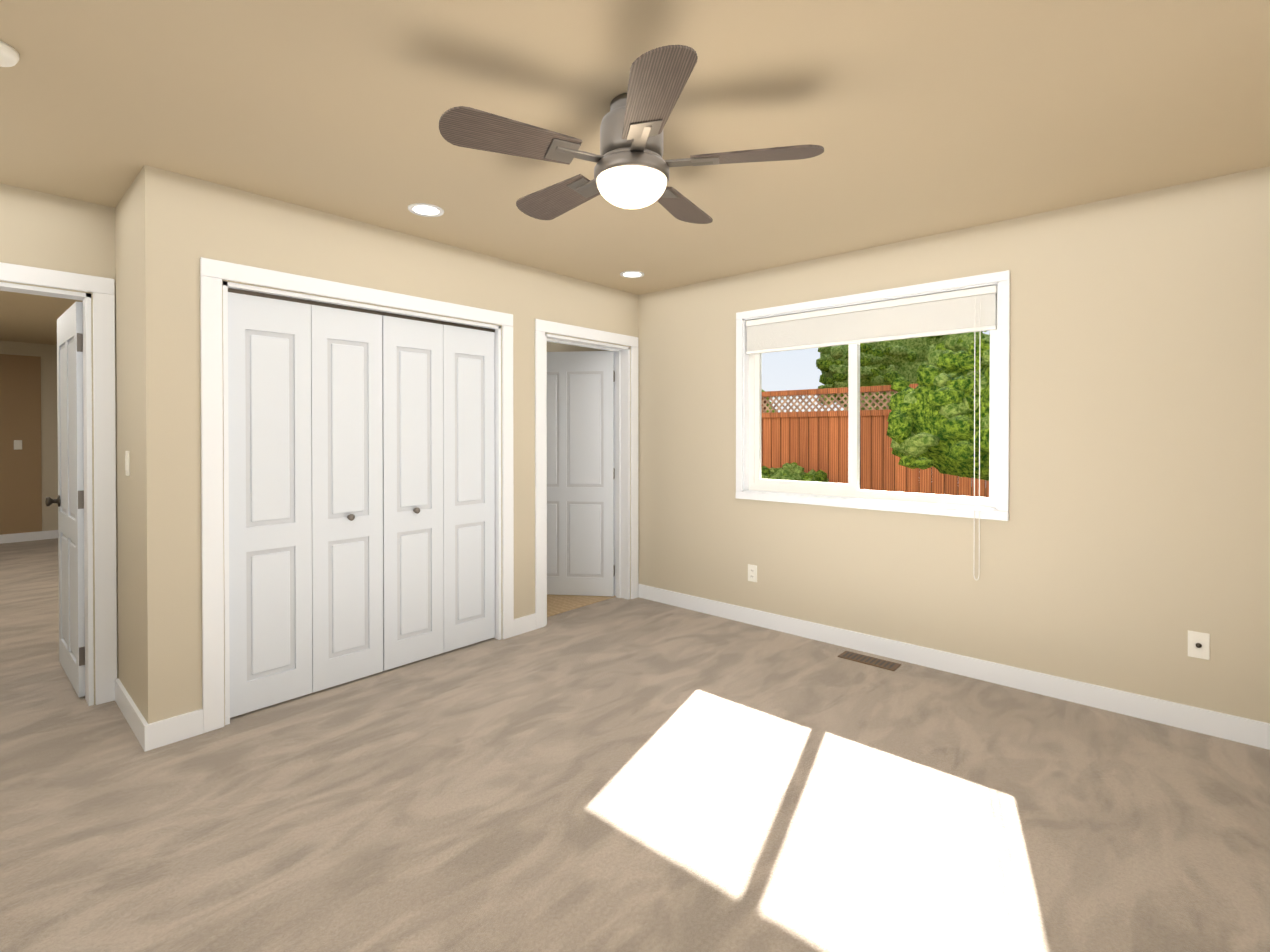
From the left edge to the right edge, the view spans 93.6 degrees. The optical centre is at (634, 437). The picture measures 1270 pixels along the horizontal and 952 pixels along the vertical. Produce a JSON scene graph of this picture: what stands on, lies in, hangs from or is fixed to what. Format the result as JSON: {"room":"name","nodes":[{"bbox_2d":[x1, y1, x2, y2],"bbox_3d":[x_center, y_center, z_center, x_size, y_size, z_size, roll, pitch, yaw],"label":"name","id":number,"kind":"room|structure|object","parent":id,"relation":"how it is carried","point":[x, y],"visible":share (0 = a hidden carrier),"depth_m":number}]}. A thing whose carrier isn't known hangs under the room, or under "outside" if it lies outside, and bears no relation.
{"room":"empty bedroom","nodes":[
{"label":"empty bedroom","id":0,"kind":"room"},
{"bbox_2d":[0,341,57,530],"bbox_3d":[-7.648,0.049,7.045,0.120,2.410,1.750,0,1,41],"label":"wall","id":1,"kind":"structure","parent":0,"point":[47,353],"depth_m":7.38},
{"bbox_2d":[0,354,41,534],"bbox_3d":[-7.525,0.129,7.083,0.015,2.250,0.670,0,1,41],"label":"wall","id":2,"kind":"structure","parent":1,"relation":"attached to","point":[20,470],"depth_m":7.20},
{"bbox_2d":[14,440,21,449],"bbox_3d":[-7.426,0.083,7.176,0.010,0.114,0.070,0,1,41],"label":"light switch","id":3,"kind":"object","parent":2,"relation":"attached to","point":[17,444],"visible":1,"depth_m":7.17},
{"bbox_2d":[0,530,57,543],"bbox_3d":[-7.630,1.203,6.950,0.014,0.105,1.620,0,1,41],"label":"baseboard","id":4,"kind":"structure","parent":1,"relation":"attached to","point":[51,534],"depth_m":7.24},
{"bbox_2d":[0,183,117,704],"bbox_3d":[-2.355,0.077,3.233,0.120,2.410,3.050,0,1,41],"label":"wall","id":5,"kind":"structure","parent":0,"point":[49,231],"depth_m":2.78},
{"bbox_2d":[0,262,116,705],"bbox_3d":[-2.901,0.257,2.617,0.152,2.060,0.930,0,1,41],"label":"door frame","id":6,"kind":"structure","parent":5,"relation":"attached to","point":[100,537],"depth_m":2.87},
{"bbox_2d":[45,301,84,696],"bbox_3d":[-2.994,0.302,3.168,0.728,1.945,0.151,0,1,40],"label":"entry door","id":7,"kind":"structure","parent":5,"relation":"in","point":[69,501],"depth_m":3.07},
{"bbox_2d":[115,174,141,713],"bbox_3d":[-2.291,0.081,2.770,0.590,2.410,0.100,0,1,41],"label":"wall","id":8,"kind":"structure","parent":0,"point":[127,267],"depth_m":2.71},
{"bbox_2d":[125,451,129,475],"bbox_3d":[-2.316,0.116,2.719,0.070,0.114,0.010,0,1,41],"label":"light switch","id":9,"kind":"object","parent":8,"relation":"attached to","point":[127,461],"visible":0.98,"depth_m":2.71},
{"bbox_2d":[115,678,155,751],"bbox_3d":[-2.273,1.234,2.687,0.710,0.105,0.014,0,1,41],"label":"baseboard","id":10,"kind":"structure","parent":8,"relation":"attached to","point":[145,733],"depth_m":2.58},
{"bbox_2d":[139,165,637,725],"bbox_3d":[-1.038,0.074,3.651,0.120,2.410,3.080,0,1,41],"label":"wall","id":11,"kind":"structure","parent":0,"point":[185,223],"depth_m":2.61},
{"bbox_2d":[228,292,382,717],"bbox_3d":[-1.607,0.305,2.968,0.065,1.935,0.720,0,1,41],"label":"closet door","id":12,"kind":"structure","parent":11,"relation":"in","point":[305,434],"depth_m":2.94},
{"bbox_2d":[200,257,513,732],"bbox_3d":[-1.380,0.247,3.254,0.136,2.070,1.660,0,1,41],"label":"door frame","id":13,"kind":"structure","parent":11,"relation":"attached to","point":[213,356],"depth_m":2.67},
{"bbox_2d":[228,288,494,331],"bbox_3d":[-1.380,-0.674,3.247,0.025,0.022,1.454,0,1,41],"label":"door track","id":14,"kind":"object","parent":11,"relation":"attached to","point":[245,292],"depth_m":3.11},
{"bbox_2d":[382,315,494,670],"bbox_3d":[-1.126,0.301,3.511,0.065,1.935,0.720,0,1,41],"label":"closet door","id":15,"kind":"structure","parent":11,"relation":"in","point":[438,400],"depth_m":3.48},
{"bbox_2d":[514,618,519,629],"bbox_3d":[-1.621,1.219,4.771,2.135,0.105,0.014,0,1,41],"label":"baseboard","id":16,"kind":"structure","parent":11,"relation":"attached to","point":[516,621],"depth_m":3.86},
{"bbox_2d":[547,351,614,595],"bbox_3d":[-0.574,0.285,4.807,0.833,1.955,0.151,0,0,6],"label":"bathroom door","id":17,"kind":"structure","parent":11,"relation":"in","point":[580,473],"depth_m":4.78},
{"bbox_2d":[535,319,637,628],"bbox_3d":[-0.387,0.239,4.422,0.197,2.070,1.035,0,1,41],"label":"door frame","id":18,"kind":"structure","parent":11,"relation":"attached to","point":[621,354],"depth_m":4.68},
{"bbox_2d":[547,594,615,616],"bbox_3d":[-1.250,1.267,5.168,2.165,0.006,1.100,0,1,41],"label":"floor","id":19,"kind":"structure","parent":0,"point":[557,604],"depth_m":4.62},
{"bbox_2d":[0,538,1269,951],"bbox_3d":[-2.703,1.304,4.351,11.270,0.060,4.490,0,1,41],"label":"floor carpet","id":20,"kind":"object","parent":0,"point":[622,774],"depth_m":2.07},
{"bbox_2d":[838,651,900,670],"bbox_3d":[1.343,1.278,3.424,0.320,0.007,0.120,0,1,41],"label":"air vent register","id":21,"kind":"object","parent":20,"relation":"on","point":[873,661],"visible":1,"depth_m":3.41},
{"bbox_2d":[0,0,1269,344],"bbox_3d":[-2.703,-1.176,4.333,11.270,0.080,4.490,0,1,41],"label":"ceiling","id":22,"kind":"structure","parent":0,"point":[918,118],"depth_m":2.03},
{"bbox_2d":[0,40,18,66],"bbox_3d":[-1.846,-1.098,1.694,0.136,0.036,0.136,0,1,41],"label":"smoke detector","id":23,"kind":"object","parent":22,"relation":"attached to","point":[9,55],"visible":1,"depth_m":1.71},
{"bbox_2d":[408,203,443,216],"bbox_3d":[-1.030,-1.123,2.941,0.170,0.006,0.170,0,1,41],"label":"recessed light","id":24,"kind":"object","parent":22,"relation":"in","point":[426,210],"visible":1,"depth_m":2.94},
{"bbox_2d":[439,45,823,223],"bbox_3d":[-0.033,-0.948,2.032,1.158,0.341,1.186,0,1,41],"label":"ceiling fan","id":25,"kind":"object","parent":22,"relation":"hanging from","point":[631,169],"visible":1,"depth_m":1.88},
{"bbox_2d":[620,271,643,277],"bbox_3d":[-0.020,-1.131,4.130,0.170,0.006,0.170,0,1,41],"label":"recessed light","id":26,"kind":"object","parent":22,"relation":"in","point":[631,274],"visible":0.98,"depth_m":4.13},
{"bbox_2d":[547,166,1269,722],"bbox_3d":[0.610,0.069,4.330,6.290,2.410,0.120,0,1,41],"label":"wall","id":27,"kind":"structure","parent":0,"point":[1125,546],"depth_m":2.92},
{"bbox_2d":[748,564,756,581],"bbox_3d":[0.803,0.926,4.079,0.070,0.114,0.010,0,1,41],"label":"electrical outlet","id":28,"kind":"object","parent":27,"relation":"attached to","point":[752,573],"visible":1,"depth_m":4.08},
{"bbox_2d":[736,270,1009,520],"bbox_3d":[1.359,-0.221,3.658,1.630,1.290,0.152,0,1,41],"label":"window","id":29,"kind":"structure","parent":27,"relation":"in","point":[751,484],"depth_m":3.63},
{"bbox_2d":[746,285,996,353],"bbox_3d":[1.341,-0.690,3.635,1.504,0.230,0.040,0,1,41],"label":"mini blind","id":30,"kind":"object","parent":29,"relation":"attached to","point":[948,313],"visible":1,"depth_m":3.52},
{"bbox_2d":[973,298,980,579],"bbox_3d":[1.810,0.009,3.156,0.028,1.492,0.004,0,1,41],"label":"blind cord","id":31,"kind":"object","parent":30,"relation":"hanging from","point":[979,441],"visible":1,"depth_m":3.15},
{"bbox_2d":[638,584,1269,749],"bbox_3d":[1.421,1.228,3.532,3.706,0.105,0.014,0,1,41],"label":"baseboard","id":32,"kind":"structure","parent":27,"relation":"attached to","point":[1148,708],"depth_m":3.09},
{"bbox_2d":[1188,630,1209,659],"bbox_3d":[2.463,0.907,2.605,0.070,0.114,0.018,0,1,41],"label":"wall jack","id":33,"kind":"object","parent":27,"relation":"attached to","point":[1198,644],"visible":1,"depth_m":2.61},
{"label":"outside","id":34,"kind":"structure","parent":0,"visible":0},
{"bbox_3d":[4.703,1.457,10.065,24.000,0.250,13.880,0,1,41],"label":"ground","id":35,"kind":"structure","parent":34,"visible":0},
{"bbox_2d":[761,462,828,481],"bbox_3d":[1.963,0.815,7.549,1.125,1.017,1.204,0,1,41],"label":"bush","id":36,"kind":"object","parent":35,"relation":"on","point":[793,471],"depth_m":7.34},
{"bbox_2d":[762,335,945,412],"bbox_3d":[5.674,-0.915,12.923,13.399,4.492,7.063,0,1,41],"label":"trees","id":37,"kind":"object","parent":35,"relation":"on","point":[885,362],"depth_m":10.04},
{"bbox_2d":[761,384,988,496],"bbox_3d":[2.731,0.349,7.769,12.176,2.000,0.160,0,1,41],"label":"fence","id":38,"kind":"object","parent":35,"relation":"on","point":[807,441],"depth_m":7.76},
{"bbox_2d":[887,331,989,480],"bbox_3d":[3.513,0.070,5.042,2.606,2.638,2.609,0,1,41],"label":"tree","id":39,"kind":"object","parent":35,"relation":"on","point":[930,420],"depth_m":5.08}
]}

